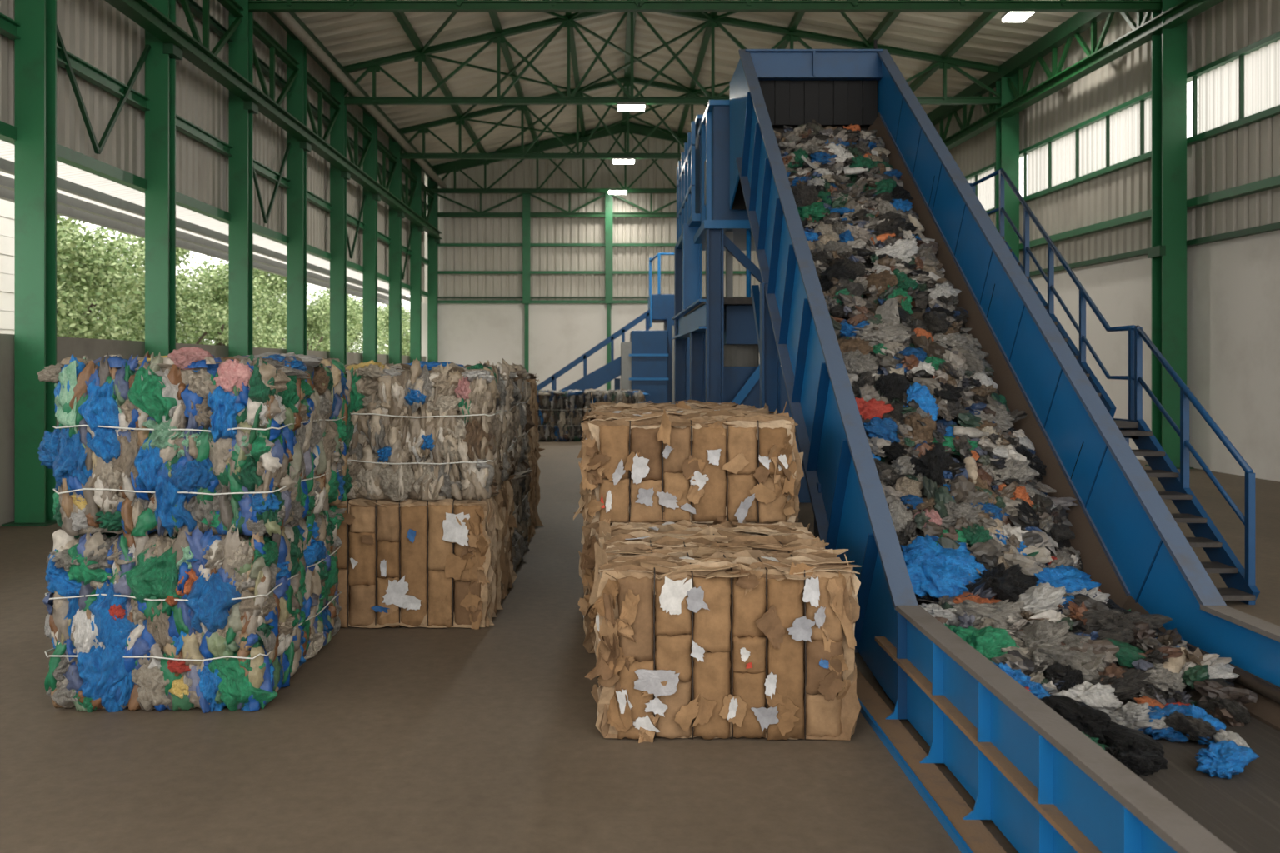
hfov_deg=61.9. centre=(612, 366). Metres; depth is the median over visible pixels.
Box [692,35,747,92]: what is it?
brace
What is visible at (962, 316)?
crumpled bag
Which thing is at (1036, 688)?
crumpled bag
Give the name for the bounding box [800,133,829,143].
crumpled bag
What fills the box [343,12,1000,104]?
roof truss
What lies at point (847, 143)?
crumpled bag
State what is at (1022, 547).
crumpled bag
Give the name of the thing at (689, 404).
bale
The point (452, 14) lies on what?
brace
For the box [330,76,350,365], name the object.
steel column
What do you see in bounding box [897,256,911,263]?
crumpled bag
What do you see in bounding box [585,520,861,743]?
bale
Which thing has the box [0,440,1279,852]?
floor
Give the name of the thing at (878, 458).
crumpled bag
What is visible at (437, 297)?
trim
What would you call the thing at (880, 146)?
crumpled bag
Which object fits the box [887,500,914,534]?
crumpled bag
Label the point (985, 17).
roof purlin
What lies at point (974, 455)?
scrap
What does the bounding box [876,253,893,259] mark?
crumpled bag
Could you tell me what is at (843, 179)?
crumpled bag
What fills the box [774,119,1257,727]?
loose waste
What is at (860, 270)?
crumpled bag
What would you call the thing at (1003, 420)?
crumpled bag
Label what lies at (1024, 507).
crumpled bag
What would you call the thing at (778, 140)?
crumpled bag
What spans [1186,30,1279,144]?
window
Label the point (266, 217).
brace
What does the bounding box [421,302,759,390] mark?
wall
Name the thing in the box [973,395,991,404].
crumpled bag
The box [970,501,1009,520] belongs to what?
crumpled bag
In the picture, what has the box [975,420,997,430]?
crumpled bag
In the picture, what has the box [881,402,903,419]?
crumpled bag
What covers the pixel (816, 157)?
crumpled bag
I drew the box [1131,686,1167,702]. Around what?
crumpled bag
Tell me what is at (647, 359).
machine housing
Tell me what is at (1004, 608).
crumpled bag
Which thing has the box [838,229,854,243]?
crumpled bag
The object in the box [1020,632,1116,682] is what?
crumpled bag
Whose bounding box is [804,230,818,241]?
crumpled bag
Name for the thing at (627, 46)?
purlin
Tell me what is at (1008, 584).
crumpled bag
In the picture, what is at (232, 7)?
truss bracing
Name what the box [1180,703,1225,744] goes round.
crumpled bag
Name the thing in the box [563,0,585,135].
purlin
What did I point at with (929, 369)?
crumpled bag
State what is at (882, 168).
crumpled bag
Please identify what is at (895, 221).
crumpled bag
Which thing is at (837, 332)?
crumpled bag
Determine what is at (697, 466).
bale
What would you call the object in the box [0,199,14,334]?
building
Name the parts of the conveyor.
support leg, plate, support leg, plate, plate, trough panel, trough panel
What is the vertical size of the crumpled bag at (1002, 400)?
0.147 m
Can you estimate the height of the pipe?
0.200 m
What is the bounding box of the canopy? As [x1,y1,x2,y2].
[0,140,409,304]
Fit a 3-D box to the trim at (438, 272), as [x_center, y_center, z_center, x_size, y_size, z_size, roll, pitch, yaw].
[1.022,-3.300,37.400,14.585,0.100,0.120,0,0,0]
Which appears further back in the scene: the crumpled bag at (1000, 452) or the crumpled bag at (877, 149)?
the crumpled bag at (877, 149)
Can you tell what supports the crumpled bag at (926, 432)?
on the loose waste
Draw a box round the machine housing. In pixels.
[620,252,689,404]
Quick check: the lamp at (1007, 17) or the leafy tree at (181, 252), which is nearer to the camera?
the lamp at (1007, 17)
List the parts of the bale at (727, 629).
cardboard panel, cardboard panel, cardboard panel, cardboard panel, cardboard panel, cardboard panel, cardboard panel, cardboard panel, cardboard panel, cardboard panel, cardboard panel, cardboard panel, cardboard panel, cardboard panel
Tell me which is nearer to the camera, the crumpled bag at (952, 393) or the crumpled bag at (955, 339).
the crumpled bag at (952, 393)
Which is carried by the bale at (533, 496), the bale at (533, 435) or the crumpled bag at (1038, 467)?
the bale at (533, 435)
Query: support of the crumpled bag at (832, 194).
on the loose waste
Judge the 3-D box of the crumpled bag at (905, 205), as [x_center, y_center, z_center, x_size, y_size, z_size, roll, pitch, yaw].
[2.590,-1.453,9.699,0.270,0.182,0.233,0,0,22]
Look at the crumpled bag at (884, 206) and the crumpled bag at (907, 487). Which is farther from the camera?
the crumpled bag at (884, 206)
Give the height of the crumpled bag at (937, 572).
0.328 m
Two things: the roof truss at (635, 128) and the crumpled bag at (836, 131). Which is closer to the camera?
the crumpled bag at (836, 131)
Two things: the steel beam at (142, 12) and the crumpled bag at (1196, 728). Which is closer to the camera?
the crumpled bag at (1196, 728)
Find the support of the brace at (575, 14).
attached to the roof beam at (288, 6)
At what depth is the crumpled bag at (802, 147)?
10.52 m
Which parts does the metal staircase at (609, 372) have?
rail post, rail post, rail post, support leg, rail post, rail post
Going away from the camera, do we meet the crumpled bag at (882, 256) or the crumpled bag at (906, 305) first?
the crumpled bag at (906, 305)
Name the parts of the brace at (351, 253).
rod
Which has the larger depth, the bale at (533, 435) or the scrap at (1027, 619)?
the bale at (533, 435)
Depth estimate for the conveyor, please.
5.96 m
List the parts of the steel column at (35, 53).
plate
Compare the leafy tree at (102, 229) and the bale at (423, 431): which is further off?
the leafy tree at (102, 229)
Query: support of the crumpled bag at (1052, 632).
on the loose waste
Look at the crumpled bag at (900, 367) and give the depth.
7.53 m
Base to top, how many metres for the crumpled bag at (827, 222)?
0.188 m
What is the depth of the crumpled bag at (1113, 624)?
5.11 m
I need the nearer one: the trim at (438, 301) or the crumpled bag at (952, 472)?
the crumpled bag at (952, 472)
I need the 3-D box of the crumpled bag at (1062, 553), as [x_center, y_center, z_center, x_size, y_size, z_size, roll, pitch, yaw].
[2.635,1.127,6.184,0.162,0.144,0.276,0,0,39]
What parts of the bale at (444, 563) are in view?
cardboard panel, cardboard panel, cardboard panel, cardboard panel, cardboard panel, cardboard panel, cardboard panel, cardboard panel, cardboard panel, cardboard panel, cardboard panel, cardboard panel, cardboard panel, cardboard panel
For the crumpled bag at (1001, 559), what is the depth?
6.00 m
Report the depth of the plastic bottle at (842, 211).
9.39 m
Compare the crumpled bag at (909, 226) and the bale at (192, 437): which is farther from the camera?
the crumpled bag at (909, 226)
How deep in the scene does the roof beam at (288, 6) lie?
17.99 m
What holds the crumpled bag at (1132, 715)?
on the conveyor
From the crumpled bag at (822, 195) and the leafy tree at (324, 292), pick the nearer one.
the crumpled bag at (822, 195)
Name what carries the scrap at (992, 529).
on the loose waste
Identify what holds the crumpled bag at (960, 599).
on the loose waste
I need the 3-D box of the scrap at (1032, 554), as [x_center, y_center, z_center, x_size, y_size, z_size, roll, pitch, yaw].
[2.377,1.072,6.094,0.115,0.050,0.085,0,0,-32]
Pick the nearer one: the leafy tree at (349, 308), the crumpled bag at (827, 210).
the crumpled bag at (827, 210)
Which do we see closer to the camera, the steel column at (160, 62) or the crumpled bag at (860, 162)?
the crumpled bag at (860, 162)
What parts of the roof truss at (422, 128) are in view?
gusset plate, gusset plate, gusset plate, gusset plate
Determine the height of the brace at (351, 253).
1.782 m
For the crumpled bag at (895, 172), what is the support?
on the loose waste
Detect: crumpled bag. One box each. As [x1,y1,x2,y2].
[774,130,782,139]
[776,138,794,152]
[786,148,809,168]
[788,135,801,144]
[789,175,805,186]
[790,182,819,207]
[795,146,808,153]
[797,201,829,222]
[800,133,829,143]
[801,218,817,229]
[803,137,825,157]
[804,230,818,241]
[806,177,824,186]
[810,151,836,164]
[812,250,833,264]
[813,168,841,182]
[813,216,852,224]
[814,220,839,240]
[815,264,825,271]
[817,190,832,206]
[817,234,837,244]
[819,259,860,291]
[821,201,829,212]
[823,240,853,259]
[824,142,854,171]
[825,288,849,317]
[828,127,860,139]
[830,191,854,201]
[830,305,845,317]
[834,258,865,276]
[834,322,841,337]
[835,175,849,183]
[836,335,849,339]
[837,190,849,194]
[837,337,873,354]
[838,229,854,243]
[839,141,854,146]
[839,216,852,225]
[840,320,869,336]
[841,350,879,376]
[843,124,860,131]
[845,140,865,155]
[845,183,864,191]
[845,199,868,204]
[849,155,879,176]
[851,320,910,347]
[852,370,874,398]
[854,141,876,149]
[855,397,894,419]
[860,279,868,292]
[863,178,896,194]
[863,416,899,442]
[865,269,898,297]
[866,264,894,274]
[867,155,882,161]
[870,238,919,263]
[871,147,890,156]
[871,343,887,355]
[871,452,880,461]
[872,135,884,148]
[873,191,892,202]
[873,458,904,486]
[874,210,906,235]
[874,372,910,404]
[875,163,885,174]
[875,200,896,214]
[876,160,893,169]
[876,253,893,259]
[878,285,913,314]
[880,441,907,459]
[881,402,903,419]
[884,169,902,179]
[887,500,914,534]
[890,184,913,200]
[890,198,912,211]
[890,455,914,475]
[892,268,906,279]
[893,353,909,373]
[893,476,923,497]
[894,323,910,331]
[895,209,919,224]
[895,530,910,548]
[896,276,918,291]
[896,412,936,447]
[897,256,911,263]
[898,346,926,365]
[900,495,924,511]
[900,534,988,598]
[902,406,929,418]
[903,381,939,420]
[905,223,918,232]
[910,360,935,379]
[910,442,955,485]
[913,327,934,341]
[913,509,942,527]
[914,593,939,604]
[919,603,960,626]
[920,238,937,244]
[920,310,953,333]
[922,251,939,263]
[922,265,938,274]
[922,306,954,320]
[923,355,945,369]
[926,282,961,299]
[932,331,968,346]
[932,340,947,355]
[932,436,981,455]
[933,381,964,402]
[935,295,949,304]
[935,500,984,529]
[939,528,967,543]
[942,327,958,334]
[943,483,953,498]
[943,623,957,631]
[944,426,959,437]
[945,345,956,350]
[950,470,958,479]
[950,600,1024,626]
[951,305,969,324]
[952,592,1003,604]
[953,625,1019,662]
[956,345,993,376]
[960,332,981,349]
[960,524,992,548]
[963,344,989,360]
[964,562,1039,602]
[967,475,998,504]
[968,370,997,390]
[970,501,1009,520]
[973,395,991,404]
[974,402,1014,433]
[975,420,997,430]
[978,425,1002,446]
[979,457,1039,486]
[990,621,1010,630]
[992,445,1009,459]
[992,662,1049,695]
[995,530,1027,555]
[998,394,1006,404]
[998,483,1033,507]
[998,548,1016,569]
[1005,436,1018,445]
[1014,500,1059,548]
[1015,444,1046,480]
[1015,582,1066,614]
[1016,435,1034,450]
[1020,618,1069,674]
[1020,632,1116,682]
[1023,658,1048,677]
[1025,484,1045,497]
[1030,692,1049,699]
[1032,564,1100,593]
[1039,695,1164,754]
[1044,662,1084,694]
[1046,556,1056,564]
[1050,523,1074,542]
[1050,546,1081,569]
[1050,681,1123,714]
[1061,595,1074,604]
[1068,609,1172,647]
[1071,587,1109,604]
[1080,666,1154,702]
[1082,731,1108,749]
[1102,638,1145,669]
[1104,599,1126,610]
[1104,736,1168,776]
[1108,701,1169,731]
[1115,608,1132,614]
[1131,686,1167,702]
[1133,695,1164,709]
[1138,703,1191,742]
[1142,662,1185,692]
[1160,645,1179,648]
[1162,710,1220,744]
[1165,702,1192,706]
[1179,660,1239,679]
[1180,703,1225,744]
[1194,740,1259,779]
[1196,695,1250,723]
[1212,729,1249,747]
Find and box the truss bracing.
[180,0,434,221]
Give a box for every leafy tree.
[12,215,144,340]
[56,214,144,334]
[56,215,141,331]
[57,224,187,340]
[95,230,208,340]
[105,270,228,344]
[175,257,286,349]
[177,255,286,349]
[206,267,329,348]
[226,272,313,347]
[260,286,359,352]
[307,287,389,354]
[308,294,389,353]
[354,300,409,354]
[377,303,409,355]
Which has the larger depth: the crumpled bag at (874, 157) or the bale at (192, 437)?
the crumpled bag at (874, 157)
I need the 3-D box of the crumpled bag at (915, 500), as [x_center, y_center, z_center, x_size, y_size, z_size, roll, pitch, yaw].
[1.829,0.835,6.456,0.187,0.119,0.154,0,0,22]
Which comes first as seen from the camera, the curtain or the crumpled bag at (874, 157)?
the crumpled bag at (874, 157)
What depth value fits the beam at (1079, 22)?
22.83 m
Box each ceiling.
[283,0,627,165]
[629,0,1095,133]
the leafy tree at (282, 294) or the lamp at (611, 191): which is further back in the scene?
the leafy tree at (282, 294)
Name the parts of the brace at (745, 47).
rod, rod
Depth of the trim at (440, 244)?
37.34 m
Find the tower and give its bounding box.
[671,100,810,503]
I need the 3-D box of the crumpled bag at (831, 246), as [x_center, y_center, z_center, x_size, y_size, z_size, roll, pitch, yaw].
[1.884,-0.973,8.967,0.316,0.204,0.254,0,0,25]
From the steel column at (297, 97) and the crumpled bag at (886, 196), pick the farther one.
the steel column at (297, 97)
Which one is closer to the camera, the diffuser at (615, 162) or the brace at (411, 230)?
the diffuser at (615, 162)
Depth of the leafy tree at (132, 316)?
30.99 m
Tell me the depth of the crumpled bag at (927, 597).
5.76 m
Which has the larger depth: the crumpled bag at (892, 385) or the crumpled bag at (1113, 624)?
the crumpled bag at (892, 385)
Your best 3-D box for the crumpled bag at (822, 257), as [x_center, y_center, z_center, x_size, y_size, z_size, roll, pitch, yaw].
[1.739,-0.911,8.923,0.189,0.158,0.252,0,0,1]
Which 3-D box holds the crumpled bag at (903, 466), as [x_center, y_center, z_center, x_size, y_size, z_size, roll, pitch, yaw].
[1.860,0.634,6.738,0.187,0.140,0.181,0,0,-24]
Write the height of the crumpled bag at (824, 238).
0.195 m
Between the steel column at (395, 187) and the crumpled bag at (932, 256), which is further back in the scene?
the steel column at (395, 187)
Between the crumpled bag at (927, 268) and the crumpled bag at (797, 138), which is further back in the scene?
the crumpled bag at (797, 138)
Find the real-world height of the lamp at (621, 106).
0.150 m
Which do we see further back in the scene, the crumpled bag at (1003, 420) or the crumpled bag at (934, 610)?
the crumpled bag at (1003, 420)
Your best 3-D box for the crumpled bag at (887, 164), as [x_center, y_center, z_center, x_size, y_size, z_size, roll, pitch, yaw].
[2.644,-1.923,10.415,0.307,0.218,0.202,0,0,-37]
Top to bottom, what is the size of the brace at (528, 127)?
0.839 m
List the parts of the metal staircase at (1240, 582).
handrail, rail, rail post, rail post, rail post, rail, handrail, rail post, landing leg, rail post, rail post, rail post, rail, handrail, rail post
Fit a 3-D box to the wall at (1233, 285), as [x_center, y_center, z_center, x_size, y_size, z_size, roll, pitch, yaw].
[9.905,-0.175,16.750,0.250,3.750,41.579,0,0,-3]
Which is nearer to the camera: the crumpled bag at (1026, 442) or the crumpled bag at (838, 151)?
the crumpled bag at (1026, 442)
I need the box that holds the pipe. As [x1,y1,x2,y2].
[261,0,447,188]
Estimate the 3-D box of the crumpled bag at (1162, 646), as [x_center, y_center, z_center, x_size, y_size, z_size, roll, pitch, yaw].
[2.599,1.357,4.939,0.162,0.122,0.156,0,0,-33]
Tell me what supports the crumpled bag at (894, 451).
on the loose waste
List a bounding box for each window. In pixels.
[965,155,1023,214]
[1019,80,1192,203]
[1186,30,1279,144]
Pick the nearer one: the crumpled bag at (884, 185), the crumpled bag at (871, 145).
the crumpled bag at (884, 185)
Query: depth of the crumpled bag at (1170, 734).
4.28 m
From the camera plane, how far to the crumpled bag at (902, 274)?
8.60 m
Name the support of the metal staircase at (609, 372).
on the floor
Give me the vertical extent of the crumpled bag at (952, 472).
0.109 m
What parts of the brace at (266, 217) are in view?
rod, rod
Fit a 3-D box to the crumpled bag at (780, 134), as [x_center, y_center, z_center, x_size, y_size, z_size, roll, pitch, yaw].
[1.673,-2.368,10.972,0.160,0.129,0.152,0,0,-3]
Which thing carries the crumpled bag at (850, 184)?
on the loose waste
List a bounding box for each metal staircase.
[536,309,649,394]
[969,168,1259,604]
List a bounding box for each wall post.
[522,193,530,372]
[605,193,612,390]
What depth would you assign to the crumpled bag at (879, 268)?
8.63 m
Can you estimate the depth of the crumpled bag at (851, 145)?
10.53 m
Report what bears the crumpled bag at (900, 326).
on the loose waste
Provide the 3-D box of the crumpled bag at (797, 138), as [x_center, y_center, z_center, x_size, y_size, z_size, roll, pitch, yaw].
[1.837,-2.293,10.813,0.199,0.116,0.148,0,0,-21]
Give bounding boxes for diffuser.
[609,190,626,194]
[613,160,634,164]
[618,105,644,110]
[1002,12,1033,21]
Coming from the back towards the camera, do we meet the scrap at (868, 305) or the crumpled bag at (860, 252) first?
the crumpled bag at (860, 252)
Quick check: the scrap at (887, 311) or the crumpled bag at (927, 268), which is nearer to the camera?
the scrap at (887, 311)
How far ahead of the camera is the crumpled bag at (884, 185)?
9.81 m
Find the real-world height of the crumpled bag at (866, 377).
0.266 m
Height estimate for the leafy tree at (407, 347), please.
6.406 m
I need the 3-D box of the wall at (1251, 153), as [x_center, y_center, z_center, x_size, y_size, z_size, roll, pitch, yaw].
[9.852,-4.475,16.751,0.045,4.950,41.565,0,0,-3]
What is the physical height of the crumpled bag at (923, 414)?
0.143 m
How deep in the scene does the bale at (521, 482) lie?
9.00 m
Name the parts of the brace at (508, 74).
rod, rod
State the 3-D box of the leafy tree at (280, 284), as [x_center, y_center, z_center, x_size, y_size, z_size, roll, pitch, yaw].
[-16.827,-1.837,50.572,5.741,7.687,6.727,0,0,22]
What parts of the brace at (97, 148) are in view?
rod, rod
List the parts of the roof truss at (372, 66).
gusset plate, gusset plate, gusset plate, gusset plate, gusset plate, gusset plate, gusset plate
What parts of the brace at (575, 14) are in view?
rod, rod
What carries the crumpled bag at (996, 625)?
on the loose waste
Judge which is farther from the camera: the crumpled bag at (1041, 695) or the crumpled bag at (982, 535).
the crumpled bag at (982, 535)
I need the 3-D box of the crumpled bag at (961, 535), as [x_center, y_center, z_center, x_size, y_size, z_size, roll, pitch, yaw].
[1.995,0.991,6.232,0.216,0.089,0.176,0,0,9]
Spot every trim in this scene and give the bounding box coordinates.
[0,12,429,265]
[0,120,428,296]
[175,0,429,210]
[437,243,676,246]
[437,270,746,274]
[437,296,751,298]
[437,300,648,303]
[1019,175,1279,251]
[1029,221,1279,276]
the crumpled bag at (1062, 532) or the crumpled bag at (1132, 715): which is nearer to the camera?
the crumpled bag at (1132, 715)
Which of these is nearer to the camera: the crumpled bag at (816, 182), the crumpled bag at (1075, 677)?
the crumpled bag at (1075, 677)
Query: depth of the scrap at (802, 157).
10.22 m
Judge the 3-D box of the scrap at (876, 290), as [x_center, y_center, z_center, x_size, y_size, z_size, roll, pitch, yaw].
[2.015,-0.584,8.380,0.153,0.055,0.090,0,0,42]
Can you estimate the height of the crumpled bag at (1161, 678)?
0.124 m
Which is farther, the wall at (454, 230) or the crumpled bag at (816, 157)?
the wall at (454, 230)
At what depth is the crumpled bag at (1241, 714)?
4.44 m
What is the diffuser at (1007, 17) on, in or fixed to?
attached to the lamp at (1007, 17)
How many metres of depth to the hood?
12.68 m
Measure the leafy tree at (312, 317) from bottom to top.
5.626 m
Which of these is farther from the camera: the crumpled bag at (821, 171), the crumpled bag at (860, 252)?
the crumpled bag at (821, 171)
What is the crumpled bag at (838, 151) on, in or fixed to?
on the loose waste
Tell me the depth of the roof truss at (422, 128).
30.79 m
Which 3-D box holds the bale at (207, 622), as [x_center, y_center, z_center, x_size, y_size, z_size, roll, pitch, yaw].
[-2.257,1.239,5.975,1.196,0.986,1.654,0,0,0]
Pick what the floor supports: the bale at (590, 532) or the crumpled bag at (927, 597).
the bale at (590, 532)
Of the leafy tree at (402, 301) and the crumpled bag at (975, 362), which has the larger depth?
the leafy tree at (402, 301)
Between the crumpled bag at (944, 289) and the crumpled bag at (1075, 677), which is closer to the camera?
the crumpled bag at (1075, 677)
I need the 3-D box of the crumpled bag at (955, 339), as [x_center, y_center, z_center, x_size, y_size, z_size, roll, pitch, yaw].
[2.490,-0.176,7.898,0.270,0.168,0.186,0,0,35]
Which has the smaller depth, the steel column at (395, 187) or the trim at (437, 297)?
the steel column at (395, 187)
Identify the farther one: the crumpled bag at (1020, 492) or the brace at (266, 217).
the brace at (266, 217)
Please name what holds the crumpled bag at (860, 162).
on the loose waste
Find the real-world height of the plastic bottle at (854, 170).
0.065 m
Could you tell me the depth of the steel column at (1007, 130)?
24.21 m
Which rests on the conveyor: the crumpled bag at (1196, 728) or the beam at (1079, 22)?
the crumpled bag at (1196, 728)
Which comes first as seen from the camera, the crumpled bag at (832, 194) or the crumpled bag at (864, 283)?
the crumpled bag at (864, 283)
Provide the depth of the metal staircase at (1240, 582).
8.76 m
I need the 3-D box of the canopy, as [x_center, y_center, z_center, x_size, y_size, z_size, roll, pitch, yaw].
[-7.185,-2.340,16.600,1.170,0.420,41.200,0,0,0]
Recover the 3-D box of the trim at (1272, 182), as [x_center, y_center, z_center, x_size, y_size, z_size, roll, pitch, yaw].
[9.733,-2.720,16.700,0.180,0.130,41.475,0,0,-3]
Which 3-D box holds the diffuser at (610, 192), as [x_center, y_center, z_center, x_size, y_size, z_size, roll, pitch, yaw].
[0.180,-5.955,36.500,0.600,0.070,0.240,0,0,0]
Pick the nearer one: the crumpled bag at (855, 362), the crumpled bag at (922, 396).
the crumpled bag at (922, 396)
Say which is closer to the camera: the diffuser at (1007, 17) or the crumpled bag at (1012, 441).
the crumpled bag at (1012, 441)
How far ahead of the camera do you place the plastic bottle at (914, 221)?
9.41 m
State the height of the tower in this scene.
5.090 m
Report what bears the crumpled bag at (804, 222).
on the loose waste
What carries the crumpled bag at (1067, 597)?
on the loose waste
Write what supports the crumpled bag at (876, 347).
on the loose waste
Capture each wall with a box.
[0,0,424,290]
[0,333,425,526]
[421,132,759,302]
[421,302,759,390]
[935,0,1279,271]
[1030,230,1279,481]
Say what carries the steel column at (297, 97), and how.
on the floor
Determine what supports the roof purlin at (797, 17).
attached to the roof beam at (288, 6)
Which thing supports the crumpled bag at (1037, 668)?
on the conveyor
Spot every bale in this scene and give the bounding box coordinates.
[36,346,354,537]
[42,505,346,713]
[336,475,517,629]
[344,358,519,502]
[382,360,537,474]
[509,461,532,571]
[523,447,544,544]
[525,373,539,457]
[536,389,584,441]
[573,401,804,524]
[574,510,799,653]
[582,389,649,414]
[582,392,755,411]
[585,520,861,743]
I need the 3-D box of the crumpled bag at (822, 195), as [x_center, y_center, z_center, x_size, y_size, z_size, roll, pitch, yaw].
[1.924,-1.521,9.694,0.208,0.172,0.192,0,0,44]
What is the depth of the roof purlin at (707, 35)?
28.23 m
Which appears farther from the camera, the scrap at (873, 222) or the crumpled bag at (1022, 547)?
the scrap at (873, 222)
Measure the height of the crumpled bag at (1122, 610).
0.148 m
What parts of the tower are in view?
guard post, guard post, post, guard post, guard post, guard rail, guard rail, guard post, post, guard post, post, warning plate, post, grey post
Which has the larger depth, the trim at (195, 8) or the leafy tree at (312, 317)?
the leafy tree at (312, 317)
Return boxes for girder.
[436,193,676,217]
[933,0,1151,139]
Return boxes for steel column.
[1,0,56,526]
[145,0,182,357]
[228,0,258,356]
[286,32,311,354]
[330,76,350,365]
[362,110,380,362]
[389,137,404,364]
[410,159,424,363]
[427,177,439,362]
[995,73,1019,260]
[1145,0,1193,469]
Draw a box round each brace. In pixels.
[56,24,150,154]
[253,142,290,223]
[346,195,365,258]
[401,227,412,279]
[419,0,568,54]
[425,25,577,119]
[465,105,583,159]
[569,0,713,19]
[574,20,706,92]
[582,92,687,138]
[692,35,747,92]
[713,0,871,47]
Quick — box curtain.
[758,80,877,124]
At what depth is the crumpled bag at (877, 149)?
10.72 m
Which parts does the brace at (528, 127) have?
rod, rod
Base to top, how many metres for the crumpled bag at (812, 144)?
0.258 m
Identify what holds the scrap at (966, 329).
on the crumpled bag at (972, 341)
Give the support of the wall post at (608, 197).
on the floor
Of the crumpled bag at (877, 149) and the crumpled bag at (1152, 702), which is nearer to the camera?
the crumpled bag at (1152, 702)
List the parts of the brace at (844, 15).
rod, rod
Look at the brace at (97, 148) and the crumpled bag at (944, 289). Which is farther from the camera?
the brace at (97, 148)
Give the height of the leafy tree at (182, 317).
5.082 m
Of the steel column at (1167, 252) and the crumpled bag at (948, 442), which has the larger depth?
the steel column at (1167, 252)
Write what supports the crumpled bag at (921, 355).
on the loose waste
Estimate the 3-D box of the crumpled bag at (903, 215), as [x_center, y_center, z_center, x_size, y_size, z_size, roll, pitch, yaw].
[2.590,-1.341,9.608,0.424,0.192,0.288,0,0,-44]
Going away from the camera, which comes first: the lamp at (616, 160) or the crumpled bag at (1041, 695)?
the crumpled bag at (1041, 695)
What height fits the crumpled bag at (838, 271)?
0.368 m
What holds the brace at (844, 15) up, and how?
attached to the roof truss at (372, 66)
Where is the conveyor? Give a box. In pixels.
[730,40,1279,852]
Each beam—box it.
[104,0,442,239]
[248,0,1161,12]
[255,0,437,180]
[926,0,1133,125]
[942,0,1224,150]
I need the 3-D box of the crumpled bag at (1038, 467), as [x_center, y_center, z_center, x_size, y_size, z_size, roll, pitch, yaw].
[2.650,0.614,6.828,0.233,0.225,0.212,0,0,-45]
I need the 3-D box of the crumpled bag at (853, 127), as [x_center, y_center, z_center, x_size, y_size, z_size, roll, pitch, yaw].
[2.452,-2.394,10.972,0.212,0.233,0.189,0,0,-37]
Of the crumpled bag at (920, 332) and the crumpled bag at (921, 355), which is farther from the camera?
the crumpled bag at (920, 332)
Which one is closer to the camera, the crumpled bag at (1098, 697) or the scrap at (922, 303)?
the crumpled bag at (1098, 697)
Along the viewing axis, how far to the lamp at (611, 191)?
36.38 m
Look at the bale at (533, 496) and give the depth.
10.90 m
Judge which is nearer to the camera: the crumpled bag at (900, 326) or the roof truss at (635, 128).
the crumpled bag at (900, 326)
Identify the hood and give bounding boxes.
[731,178,746,209]
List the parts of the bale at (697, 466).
cardboard panel, cardboard panel, cardboard panel, cardboard panel, cardboard panel, cardboard panel, cardboard panel, cardboard panel, cardboard panel, cardboard panel, cardboard panel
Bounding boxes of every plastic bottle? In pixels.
[830,207,854,214]
[844,167,868,174]
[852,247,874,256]
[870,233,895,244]
[907,214,924,232]
[952,425,989,438]
[963,456,978,484]
[1162,646,1186,674]
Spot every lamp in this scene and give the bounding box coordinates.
[608,189,627,194]
[612,157,634,164]
[617,102,645,110]
[1000,0,1033,21]
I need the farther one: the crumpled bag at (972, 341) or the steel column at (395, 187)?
the steel column at (395, 187)
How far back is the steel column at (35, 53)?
11.47 m
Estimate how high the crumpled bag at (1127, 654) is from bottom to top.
0.116 m
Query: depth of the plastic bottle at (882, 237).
9.01 m
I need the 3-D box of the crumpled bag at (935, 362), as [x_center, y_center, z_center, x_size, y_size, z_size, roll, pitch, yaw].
[2.339,0.011,7.615,0.323,0.219,0.244,0,0,35]
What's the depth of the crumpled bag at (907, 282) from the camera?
8.45 m
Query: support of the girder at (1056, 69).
attached to the steel column at (1167, 252)
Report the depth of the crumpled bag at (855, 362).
7.54 m
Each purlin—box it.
[385,0,486,153]
[484,0,539,146]
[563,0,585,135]
[622,0,636,125]
[677,0,720,136]
[776,0,811,49]
[866,0,909,46]
[909,0,1010,92]
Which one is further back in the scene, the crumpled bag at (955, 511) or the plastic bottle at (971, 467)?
the plastic bottle at (971, 467)
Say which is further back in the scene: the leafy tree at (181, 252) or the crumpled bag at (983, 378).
the leafy tree at (181, 252)
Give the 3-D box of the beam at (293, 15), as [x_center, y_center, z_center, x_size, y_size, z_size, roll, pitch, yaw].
[-6.170,-6.600,21.100,0.220,0.300,32.200,0,0,0]
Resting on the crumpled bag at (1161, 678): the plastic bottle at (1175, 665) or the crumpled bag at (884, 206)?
the plastic bottle at (1175, 665)
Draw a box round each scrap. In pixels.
[800,155,818,169]
[806,240,819,250]
[822,174,834,182]
[830,278,864,302]
[860,296,874,308]
[862,289,877,294]
[863,215,877,227]
[870,150,878,156]
[875,298,899,326]
[889,367,904,374]
[895,306,911,321]
[900,260,916,269]
[914,294,928,309]
[916,599,941,604]
[946,400,965,417]
[960,327,971,333]
[970,450,979,460]
[983,519,1004,534]
[1022,618,1048,620]
[1025,551,1039,557]
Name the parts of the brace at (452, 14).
rod, rod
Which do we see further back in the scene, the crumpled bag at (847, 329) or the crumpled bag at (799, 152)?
the crumpled bag at (799, 152)
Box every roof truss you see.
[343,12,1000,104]
[400,76,729,159]
[430,121,687,193]

